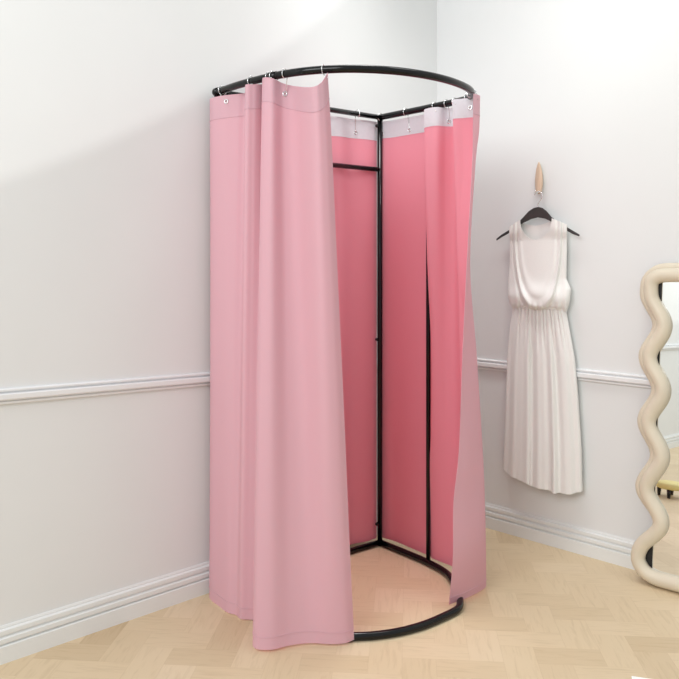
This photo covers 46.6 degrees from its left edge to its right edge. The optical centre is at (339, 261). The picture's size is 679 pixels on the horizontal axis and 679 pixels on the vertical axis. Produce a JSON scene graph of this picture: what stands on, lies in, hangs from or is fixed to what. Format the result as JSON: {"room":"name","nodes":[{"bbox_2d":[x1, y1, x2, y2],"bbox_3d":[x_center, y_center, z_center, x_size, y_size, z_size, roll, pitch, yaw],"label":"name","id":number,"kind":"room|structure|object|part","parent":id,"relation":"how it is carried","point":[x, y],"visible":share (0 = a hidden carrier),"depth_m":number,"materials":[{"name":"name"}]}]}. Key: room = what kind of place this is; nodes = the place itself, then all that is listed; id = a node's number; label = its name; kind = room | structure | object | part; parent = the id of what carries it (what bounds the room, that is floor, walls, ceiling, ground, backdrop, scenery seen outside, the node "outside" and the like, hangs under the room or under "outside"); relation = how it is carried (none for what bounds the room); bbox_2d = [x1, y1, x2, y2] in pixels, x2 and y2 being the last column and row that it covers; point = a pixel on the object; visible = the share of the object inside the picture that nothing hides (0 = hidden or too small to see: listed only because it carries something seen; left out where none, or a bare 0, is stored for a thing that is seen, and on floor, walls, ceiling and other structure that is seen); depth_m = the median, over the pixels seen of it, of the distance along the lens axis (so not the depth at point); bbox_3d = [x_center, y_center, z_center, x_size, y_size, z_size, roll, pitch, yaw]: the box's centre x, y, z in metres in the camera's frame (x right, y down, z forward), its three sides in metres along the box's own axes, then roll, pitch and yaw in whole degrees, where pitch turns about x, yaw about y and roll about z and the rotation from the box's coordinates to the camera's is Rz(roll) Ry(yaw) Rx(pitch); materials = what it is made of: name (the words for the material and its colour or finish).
{"room":"clothing store fitting area","nodes":[
{"label":"clothing store fitting area","id":0,"kind":"room"},
{"bbox_2d":[0,0,436,625],"bbox_3d":[-1.490,-0.270,2.217,5.620,3.100,0.120,0,0,-44],"label":"wall","id":1,"kind":"structure","parent":0,"point":[105,104],"depth_m":2.81,"materials":[{"name":"paint"}]},
{"bbox_2d":[0,561,208,664],"bbox_3d":[-1.485,1.222,2.125,5.500,0.115,0.019,0,0,-44],"label":"baseboard","id":2,"kind":"structure","parent":1,"relation":"attached to","point":[19,639],"depth_m":2.74,"materials":[{"name":"paint"}]},
{"bbox_2d":[0,372,209,404],"bbox_3d":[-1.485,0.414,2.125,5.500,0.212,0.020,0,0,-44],"label":"trim","id":3,"kind":"structure","parent":1,"relation":"attached to","point":[106,387],"depth_m":2.74,"materials":[{"name":"paint"}]},
{"bbox_2d":[0,528,678,678],"bbox_3d":[0.453,1.305,0.326,5.831,0.050,5.698,0,0,-44],"label":"floor","id":4,"kind":"structure","parent":0,"point":[543,611],"depth_m":2.69,"materials":[{"name":"brown wood"}]},
{"bbox_2d":[212,65,474,640],"bbox_3d":[0.079,0.305,3.023,0.882,1.949,0.730,0,0,-39],"label":"frame","id":5,"kind":"object","parent":4,"relation":"on","point":[228,89],"visible":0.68,"depth_m":3.32,"materials":[{"name":"black metal"}]},
{"bbox_2d":[209,73,376,649],"bbox_3d":[-0.164,0.310,3.075,0.668,1.922,0.992,0,0,0],"label":"curtain","id":6,"kind":"object","parent":5,"relation":"hanging from","point":[293,234],"visible":1,"depth_m":2.72,"materials":[{"name":"pink fabric"}]},
{"bbox_3d":[-0.144,-0.653,3.293,0.843,0.022,0.023,0,0,-39],"label":"rail","id":7,"kind":"part","parent":5,"relation":"part of","materials":[{"name":"black metal"}]},
{"bbox_3d":[0.024,-0.653,3.109,1.010,0.027,0.920,0,0,0],"label":"rail","id":8,"kind":"part","parent":5,"relation":"part of","materials":[{"name":"black metal"}]},
{"bbox_3d":[-0.144,1.266,3.293,0.843,0.024,0.025,0,0,-39],"label":"rail","id":9,"kind":"part","parent":5,"relation":"part of","materials":[{"name":"black metal"}]},
{"bbox_3d":[0.182,0.310,3.560,0.023,1.939,0.024,0,0,0],"label":"corner post","id":10,"kind":"part","parent":5,"relation":"part of","materials":[{"name":"black metal"}]},
{"bbox_3d":[0.081,1.266,3.016,0.871,0.027,0.715,0,0,-39],"label":"rail","id":11,"kind":"part","parent":5,"relation":"part of","materials":[{"name":"black metal"}]},
{"bbox_3d":[0.376,0.311,3.333,0.018,1.929,0.019,0,0,0],"label":"post","id":12,"kind":"part","parent":5,"relation":"part of","materials":[{"name":"black metal"}]},
{"bbox_2d":[382,94,486,604],"bbox_3d":[0.403,0.310,3.268,0.223,1.913,0.748,0,0,-18],"label":"curtain","id":13,"kind":"object","parent":5,"relation":"hanging from","point":[429,160],"visible":0.97,"depth_m":3.28,"materials":[{"name":"pink fabric"}]},
{"bbox_2d":[632,676,648,678],"bbox_3d":[0.958,1.279,2.261,0.210,0.001,0.297,0,0,17],"label":"paper sheet","id":14,"kind":"object","parent":4,"relation":"on","point":[633,677],"visible":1,"depth_m":2.42,"materials":[{"name":"white paper"}]},
{"bbox_2d":[631,263,678,592],"bbox_3d":[1.474,0.640,2.948,0.752,1.274,0.130,0,0,43],"label":"floor mirror","id":15,"kind":"object","parent":4,"relation":"on","point":[655,553],"visible":1,"depth_m":3.12,"materials":[{"name":"beige plastic"}]},
{"bbox_2d":[652,282,678,576],"bbox_3d":[1.472,0.644,2.954,0.576,1.204,0.064,0,0,43],"label":"mirror glass","id":16,"kind":"object","parent":15,"relation":"attached to","point":[665,295],"depth_m":3.11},
{"bbox_2d":[437,0,678,540],"bbox_3d":[2.484,-0.270,2.125,0.120,3.100,5.500,0,0,-45],"label":"wall","id":17,"kind":"structure","parent":0,"point":[587,91],"depth_m":3.46,"materials":[{"name":"paint"}]},
{"bbox_2d":[534,162,542,193],"bbox_3d":[0.905,-0.383,3.581,0.037,0.149,0.056,0,0,21],"label":"wall hook","id":18,"kind":"object","parent":17,"relation":"attached to","point":[538,176],"visible":1,"depth_m":3.58,"materials":[{"name":"brown wood"}]},
{"bbox_2d":[496,191,579,239],"bbox_3d":[0.893,-0.211,3.576,0.014,0.219,0.432,0,0,-45],"label":"clothes hanger","id":19,"kind":"object","parent":18,"relation":"hanging from","point":[537,212],"visible":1,"depth_m":3.57,"materials":[{"name":"black plastic"}]},
{"bbox_3d":[0.893,-0.176,3.576,0.014,0.148,0.432,0,0,-45],"label":"hanger arm","id":20,"kind":"part","parent":19,"relation":"part of"},
{"bbox_2d":[503,219,582,493],"bbox_3d":[0.894,0.412,3.548,0.406,1.212,0.084,0,0,44],"label":"dress","id":21,"kind":"object","parent":19,"relation":"hanging from","point":[543,448],"visible":1,"depth_m":3.53,"materials":[{"name":"white fabric"}]},
{"bbox_3d":[0.906,0.012,3.582,0.017,0.412,0.324,0,0,-45],"label":"panel","id":22,"kind":"part","parent":21,"relation":"part of","materials":[{"name":"white fabric"}]},
{"bbox_2d":[485,502,634,569],"bbox_3d":[2.435,1.222,2.076,0.019,0.115,5.500,0,0,-45],"label":"baseboard","id":23,"kind":"structure","parent":17,"relation":"attached to","point":[605,547],"depth_m":3.52,"materials":[{"name":"paint"}]},
{"bbox_2d":[477,358,650,388],"bbox_3d":[2.434,0.495,2.076,0.020,0.050,5.500,0,0,-45],"label":"trim","id":24,"kind":"structure","parent":17,"relation":"attached to","point":[615,378],"depth_m":3.39,"materials":[{"name":"paint"}]}
]}

